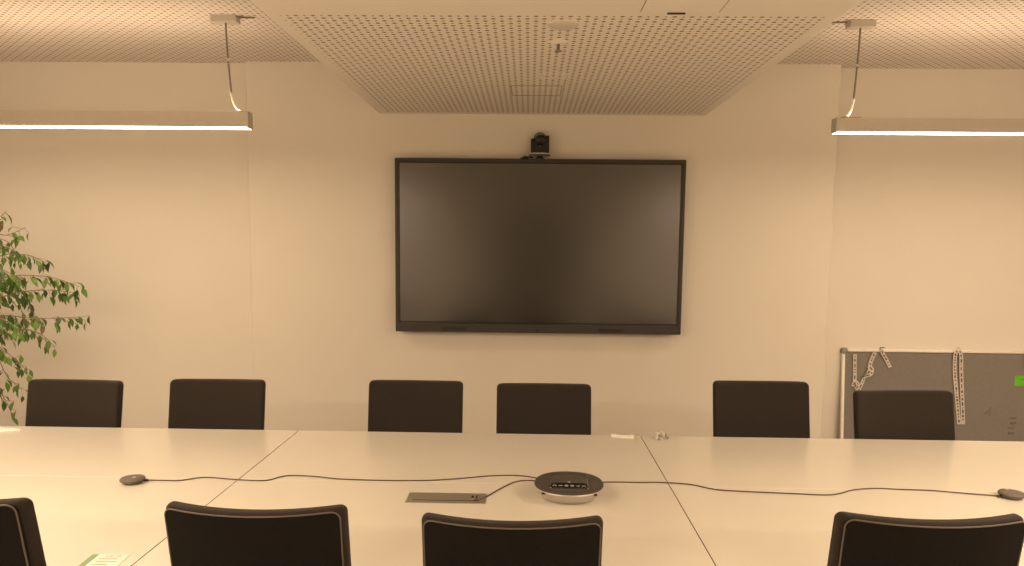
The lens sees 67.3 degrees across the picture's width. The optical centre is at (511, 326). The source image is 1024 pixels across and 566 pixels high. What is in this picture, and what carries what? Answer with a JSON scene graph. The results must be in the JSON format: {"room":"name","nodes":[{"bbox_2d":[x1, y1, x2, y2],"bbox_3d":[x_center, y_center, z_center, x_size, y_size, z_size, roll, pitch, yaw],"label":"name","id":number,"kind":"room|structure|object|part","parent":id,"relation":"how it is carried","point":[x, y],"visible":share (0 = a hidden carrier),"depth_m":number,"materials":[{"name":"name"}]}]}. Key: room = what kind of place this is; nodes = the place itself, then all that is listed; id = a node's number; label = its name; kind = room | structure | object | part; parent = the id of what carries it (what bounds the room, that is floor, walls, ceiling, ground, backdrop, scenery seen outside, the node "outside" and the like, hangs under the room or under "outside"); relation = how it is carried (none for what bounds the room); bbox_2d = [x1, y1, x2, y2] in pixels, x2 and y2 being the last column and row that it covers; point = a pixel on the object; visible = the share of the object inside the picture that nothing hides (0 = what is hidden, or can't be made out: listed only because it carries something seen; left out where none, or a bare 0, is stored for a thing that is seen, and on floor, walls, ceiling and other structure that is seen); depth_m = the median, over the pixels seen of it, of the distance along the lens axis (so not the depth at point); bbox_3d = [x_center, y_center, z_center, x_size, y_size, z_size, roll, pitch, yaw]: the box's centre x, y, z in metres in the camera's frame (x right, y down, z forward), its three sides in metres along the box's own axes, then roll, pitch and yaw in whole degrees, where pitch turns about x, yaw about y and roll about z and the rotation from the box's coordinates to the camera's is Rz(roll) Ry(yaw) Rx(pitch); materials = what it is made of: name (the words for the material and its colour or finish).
{"room":"conference room","nodes":[
{"label":"conference room","id":0,"kind":"room"},
{"bbox_2d":[0,61,1023,438],"bbox_3d":[0.248,-0.394,5.550,9.250,2.842,0.400,1,6,1],"label":"wall","id":1,"kind":"structure","parent":0,"point":[266,252],"depth_m":5.38,"materials":[{"name":"paint"}]},
{"bbox_2d":[395,158,685,334],"bbox_3d":[0.183,-0.550,5.280,1.962,1.180,0.106,1,6,1],"label":"wall display","id":2,"kind":"object","parent":1,"relation":"attached to","point":[495,245],"visible":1,"depth_m":5.24,"materials":[{"name":"black glass"}]},
{"bbox_2d":[441,327,465,329],"bbox_3d":[-0.403,0.010,5.301,0.170,0.018,0.003,1,6,1],"label":"speaker grille","id":3,"kind":"object","parent":2,"relation":"attached to","point":[442,328],"depth_m":5.30,"materials":[{"name":"plastic"}]},
{"bbox_2d":[520,132,549,158],"bbox_3d":[0.158,-1.224,5.188,0.204,0.183,0.104,1,6,1],"label":"camera","id":4,"kind":"object","parent":2,"relation":"on","point":[540,143],"visible":1,"depth_m":5.16,"materials":[{"name":"black plastic"}]},
{"bbox_2d":[598,329,622,331],"bbox_3d":[0.676,0.024,5.278,0.170,0.018,0.003,1,6,1],"label":"speaker grille","id":5,"kind":"object","parent":2,"relation":"attached to","point":[599,330],"depth_m":5.28,"materials":[{"name":"plastic"}]},
{"bbox_2d":[0,0,1023,68],"bbox_3d":[0.173,-1.432,1.434,9.250,0.100,8.364,1,6,1],"label":"ceiling","id":6,"kind":"structure","parent":0,"point":[907,34],"depth_m":4.52,"materials":[{"name":"white paint"}]},
{"bbox_2d":[0,14,254,129],"bbox_3d":[-2.636,-1.411,4.254,2.456,0.601,0.074,1,6,1],"label":"pendant lamp","id":7,"kind":"object","parent":6,"relation":"hanging from","point":[79,119],"visible":1,"depth_m":4.24,"materials":[{"name":"metal"}]},
{"bbox_2d":[0,125,250,129],"bbox_3d":[-2.639,-1.114,4.284,2.375,0.005,0.064,1,6,1],"label":"diffuser","id":8,"kind":"object","parent":7,"relation":"attached to","point":[224,127],"depth_m":4.25,"materials":[{"name":"white plastic"}]},
{"bbox_2d":[831,20,1023,134],"bbox_3d":[2.967,-1.350,4.185,2.473,0.596,0.074,1,6,1],"label":"pendant lamp","id":9,"kind":"object","parent":6,"relation":"hanging from","point":[842,125],"visible":0.98,"depth_m":4.19,"materials":[{"name":"metal"}]},
{"bbox_2d":[834,132,1023,134],"bbox_3d":[2.964,-1.056,4.214,2.378,0.005,0.064,1,6,1],"label":"diffuser","id":10,"kind":"object","parent":9,"relation":"attached to","point":[891,133],"depth_m":4.21,"materials":[{"name":"white plastic"}]},
{"bbox_2d":[250,0,861,115],"bbox_3d":[0.113,-1.192,1.260,2.216,0.342,7.964,1,6,1],"label":"ceiling","id":11,"kind":"structure","parent":0,"point":[399,56],"depth_m":3.49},
{"bbox_2d":[511,85,561,95],"bbox_3d":[0.141,-1.358,4.423,0.284,0.002,0.290,1,6,1],"label":"ceiling hatch","id":12,"kind":"object","parent":11,"relation":"attached to","point":[511,85],"visible":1,"depth_m":4.50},
{"bbox_2d":[549,39,567,51],"bbox_3d":[0.202,-1.220,3.347,0.080,0.046,0.080,1,6,1],"label":"sprinkler","id":13,"kind":"object","parent":11,"relation":"attached to","point":[558,42],"visible":1,"depth_m":3.33,"materials":[{"name":"metal"}]},
{"bbox_2d":[546,20,579,30],"bbox_3d":[0.206,-1.210,3.090,0.136,0.011,0.136,1,6,1],"label":"ceiling vent","id":14,"kind":"object","parent":11,"relation":"in","point":[562,25],"visible":1,"depth_m":3.07,"materials":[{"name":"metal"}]},
{"bbox_2d":[640,0,728,14],"bbox_3d":[0.624,-1.139,2.432,0.298,0.004,1.006,1,6,1],"label":"ceiling hatch","id":15,"kind":"object","parent":11,"relation":"attached to","point":[649,5],"visible":1,"depth_m":2.83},
{"bbox_3d":[0.144,1.493,1.748,9.250,0.100,8.364,1,6,1],"label":"floor","id":16,"kind":"structure","parent":0,"visible":0},
{"bbox_2d":[0,497,46,565],"bbox_3d":[-1.417,0.889,2.195,0.470,0.977,0.529,1,6,8],"label":"chair","id":17,"kind":"object","parent":16,"relation":"on","point":[20,538],"visible":1,"depth_m":1.92,"materials":[{"name":"black fabric"}]},
{"bbox_2d":[0,212,89,425],"bbox_3d":[-3.457,0.176,4.822,1.261,1.789,1.066,5,8,37],"label":"fig tree","id":18,"kind":"object","parent":16,"relation":"on","point":[15,285],"visible":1,"depth_m":4.83,"materials":[{"name":"green plant"}]},
{"bbox_2d":[25,379,123,427],"bbox_3d":[-2.146,0.748,3.614,0.470,0.940,0.529,1,6,4],"label":"chair","id":19,"kind":"object","parent":16,"relation":"on","point":[50,402],"visible":0.29,"depth_m":3.75,"materials":[{"name":"black fabric"}]},
{"bbox_2d":[0,475,237,565],"bbox_3d":[-1.931,0.966,2.527,1.798,0.740,0.797,1,6,1],"label":"conference table","id":20,"kind":"object","parent":16,"relation":"on","point":[78,518],"visible":0.56,"depth_m":2.53,"materials":[{"name":"laminate"}]},
{"bbox_2d":[78,554,129,565],"bbox_3d":[-1.124,0.648,2.090,0.104,0.002,0.148,0,6,-2],"label":"printed sheet","id":21,"kind":"object","parent":20,"relation":"on","point":[94,559],"visible":1,"depth_m":2.12,"materials":[{"name":"white paper"}]},
{"bbox_2d":[119,474,147,484],"bbox_3d":[-1.385,0.556,2.807,0.087,0.026,0.087,5,7,33],"label":"puck","id":22,"kind":"object","parent":20,"relation":"on","point":[134,479],"visible":1,"depth_m":2.79,"materials":[{"name":"grey plastic"}]},
{"bbox_2d":[0,426,297,478],"bbox_3d":[-1.913,0.883,3.299,1.798,0.740,0.754,1,6,1],"label":"conference table","id":23,"kind":"object","parent":16,"relation":"on","point":[30,450],"visible":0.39,"depth_m":3.23,"materials":[{"name":"laminate"}]},
{"bbox_2d":[0,427,20,431],"bbox_3d":[-2.381,0.467,3.555,0.200,0.024,0.090,0,6,-7],"label":"paper napkin","id":24,"kind":"object","parent":23,"relation":"on","point":[2,429],"visible":1,"depth_m":3.55,"materials":[{"name":"white paper"}]},
{"bbox_2d":[168,379,265,429],"bbox_3d":[-1.452,0.749,3.649,0.470,0.943,0.529,1,6,0],"label":"chair","id":25,"kind":"object","parent":16,"relation":"on","point":[235,404],"visible":0.41,"depth_m":3.78,"materials":[{"name":"black fabric"}]},
{"bbox_2d":[164,501,350,565],"bbox_3d":[-0.651,0.905,2.200,0.470,0.958,0.529,1,6,2],"label":"chair","id":26,"kind":"object","parent":16,"relation":"on","point":[197,535],"visible":1,"depth_m":1.92,"materials":[{"name":"black fabric"}]},
{"bbox_2d":[368,380,462,432],"bbox_3d":[-0.480,0.757,3.648,0.470,0.947,0.529,1,6,1],"label":"chair","id":27,"kind":"object","parent":16,"relation":"on","point":[432,406],"visible":0.36,"depth_m":3.78,"materials":[{"name":"black fabric"}]},
{"bbox_2d":[132,479,714,565],"bbox_3d":[-0.231,0.987,2.491,1.598,0.740,0.797,1,6,1],"label":"conference table","id":28,"kind":"object","parent":16,"relation":"on","point":[643,525],"visible":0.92,"depth_m":2.54,"materials":[{"name":"laminate"}]},
{"bbox_2d":[405,492,486,503],"bbox_3d":[-0.225,0.594,2.653,0.272,0.008,0.110,1,6,1],"label":"outlet plate","id":29,"kind":"object","parent":28,"relation":"attached to","point":[413,497],"visible":1,"depth_m":2.65,"materials":[{"name":"metal"}]},
{"bbox_2d":[474,480,534,500],"bbox_3d":[-0.031,0.580,2.765,0.315,0.015,0.104,-4,8,-36],"label":"cable","id":30,"kind":"object","parent":28,"relation":"on","point":[519,480],"visible":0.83,"depth_m":2.78,"materials":[{"name":"black plastic"}]},
{"bbox_2d":[534,471,603,503],"bbox_3d":[0.201,0.565,2.717,0.246,0.060,0.272,1,6,3],"label":"speakerphone","id":31,"kind":"object","parent":28,"relation":"on","point":[563,487],"visible":1,"depth_m":2.64,"materials":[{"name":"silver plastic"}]},
{"bbox_3d":[0.200,0.548,2.693,0.134,0.014,0.166,1,6,3],"label":"control panel","id":32,"kind":"part","parent":31,"relation":"part of","materials":[{"name":"grey plastic"}]},
{"bbox_2d":[240,431,668,485],"bbox_3d":[-0.214,0.904,3.263,1.598,0.740,0.754,1,6,1],"label":"conference table","id":33,"kind":"object","parent":16,"relation":"on","point":[333,454],"visible":0.54,"depth_m":3.18,"materials":[{"name":"laminate"}]},
{"bbox_2d":[148,475,536,480],"bbox_3d":[-0.602,0.562,2.880,1.470,0.015,0.112,1,6,0],"label":"cable","id":34,"kind":"object","parent":33,"relation":"on","point":[284,475],"visible":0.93,"depth_m":2.87,"materials":[{"name":"black plastic"}]},
{"bbox_2d":[611,434,633,437],"bbox_3d":[0.509,0.502,3.548,0.104,0.013,0.036,1,6,5],"label":"tissue","id":35,"kind":"object","parent":33,"relation":"on","point":[612,435],"visible":1,"depth_m":3.55,"materials":[{"name":"white paper"}]},
{"bbox_2d":[422,512,602,565],"bbox_3d":[0.000,0.923,2.197,0.470,0.937,0.529,1,6,1],"label":"chair","id":36,"kind":"object","parent":16,"relation":"on","point":[447,540],"visible":1,"depth_m":1.91,"materials":[{"name":"black fabric"}]},
{"bbox_2d":[496,383,590,434],"bbox_3d":[0.152,0.768,3.645,0.470,0.939,0.529,1,6,0],"label":"chair","id":37,"kind":"object","parent":16,"relation":"on","point":[522,408],"visible":0.36,"depth_m":3.78,"materials":[{"name":"black fabric"}]},
{"bbox_2d":[713,380,809,437],"bbox_3d":[1.205,0.768,3.611,0.470,0.968,0.529,1,6,0],"label":"chair","id":38,"kind":"object","parent":16,"relation":"on","point":[760,409],"visible":0.31,"depth_m":3.74,"materials":[{"name":"black fabric"}]},
{"bbox_2d":[641,436,1023,491],"bbox_3d":[1.486,0.925,3.227,1.798,0.740,0.754,1,6,1],"label":"conference table","id":39,"kind":"object","parent":16,"relation":"on","point":[737,462],"visible":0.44,"depth_m":3.15,"materials":[{"name":"laminate"}]},
{"bbox_2d":[655,431,669,439],"bbox_3d":[0.688,0.495,3.523,0.081,0.035,0.040,-1,6,-18],"label":"wrapper","id":40,"kind":"object","parent":39,"relation":"on","point":[661,435],"visible":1,"depth_m":3.51,"materials":[{"name":"plastic"}]},
{"bbox_2d":[670,486,1023,565],"bbox_3d":[1.468,1.008,2.455,1.798,0.740,0.797,1,6,1],"label":"conference table","id":41,"kind":"object","parent":16,"relation":"on","point":[734,528],"visible":0.72,"depth_m":2.56,"materials":[{"name":"laminate"}]},
{"bbox_2d":[603,481,997,496],"bbox_3d":[1.006,0.588,2.794,1.453,0.015,0.099,1,6,3],"label":"cable","id":42,"kind":"object","parent":41,"relation":"on","point":[603,481],"visible":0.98,"depth_m":2.80,"materials":[{"name":"black plastic"}]},
{"bbox_2d":[997,489,1023,499],"bbox_3d":[1.780,0.595,2.740,0.087,0.026,0.087,5,8,35],"label":"puck","id":43,"kind":"object","parent":41,"relation":"on","point":[1011,494],"visible":1,"depth_m":2.72,"materials":[{"name":"grey plastic"}]},
{"bbox_2d":[853,390,954,439],"bbox_3d":[1.860,0.795,3.503,0.482,0.949,0.529,0,6,-4],"label":"chair","id":44,"kind":"object","parent":16,"relation":"on","point":[877,414],"visible":0.35,"depth_m":3.64,"materials":[{"name":"black fabric"}]},
{"bbox_2d":[827,511,1023,565],"bbox_3d":[1.041,0.924,2.163,0.470,0.963,0.529,1,6,0],"label":"chair","id":45,"kind":"object","parent":16,"relation":"on","point":[857,539],"visible":1,"depth_m":1.88,"materials":[{"name":"black fabric"}]},
{"bbox_2d":[840,348,1023,441],"bbox_3d":[3.239,0.619,5.455,1.817,0.925,0.115,1,6,1],"label":"board","id":46,"kind":"object","parent":16,"relation":"on","point":[994,407],"visible":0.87,"depth_m":5.45,"materials":[{"name":"fabric"}]},
{"bbox_2d":[851,352,876,389],"bbox_3d":[2.493,0.327,5.449,0.176,0.306,0.024,1,6,0],"label":"lanyard","id":47,"kind":"object","parent":46,"relation":"hanging from","point":[870,371],"visible":0.91,"depth_m":5.45,"materials":[{"name":"white fabric"}]},
{"bbox_2d":[880,347,891,367],"bbox_3d":[2.644,0.216,5.452,0.092,0.150,0.026,1,6,0],"label":"lanyard","id":48,"kind":"object","parent":46,"relation":"hanging from","point":[884,356],"visible":1,"depth_m":5.44,"materials":[{"name":"white fabric"}]},
{"bbox_2d":[953,347,964,423],"bbox_3d":[3.162,0.417,5.437,0.099,0.547,0.041,1,6,3],"label":"lanyard","id":49,"kind":"object","parent":46,"relation":"hanging from","point":[960,420],"visible":1,"depth_m":5.44,"materials":[{"name":"fabric"}]},
{"bbox_2d":[954,351,959,421],"bbox_3d":[3.147,0.421,5.436,0.054,0.508,0.012,1,1,1],"label":"print","id":50,"kind":"object","parent":49,"relation":"attached to","point":[955,352],"depth_m":5.44},
{"bbox_2d":[960,351,963,419],"bbox_3d":[3.177,0.415,5.434,0.048,0.491,0.010,1,1,1],"label":"print","id":51,"kind":"object","parent":49,"relation":"attached to","point":[961,353],"depth_m":5.44},
{"bbox_2d":[1014,376,1023,385],"bbox_3d":[3.594,0.382,5.436,0.080,0.072,0.008,1,6,1],"label":"sticky note","id":52,"kind":"object","parent":46,"relation":"attached to","point":[1019,380],"visible":1,"depth_m":5.43,"materials":[{"name":"green paper"}]}
]}

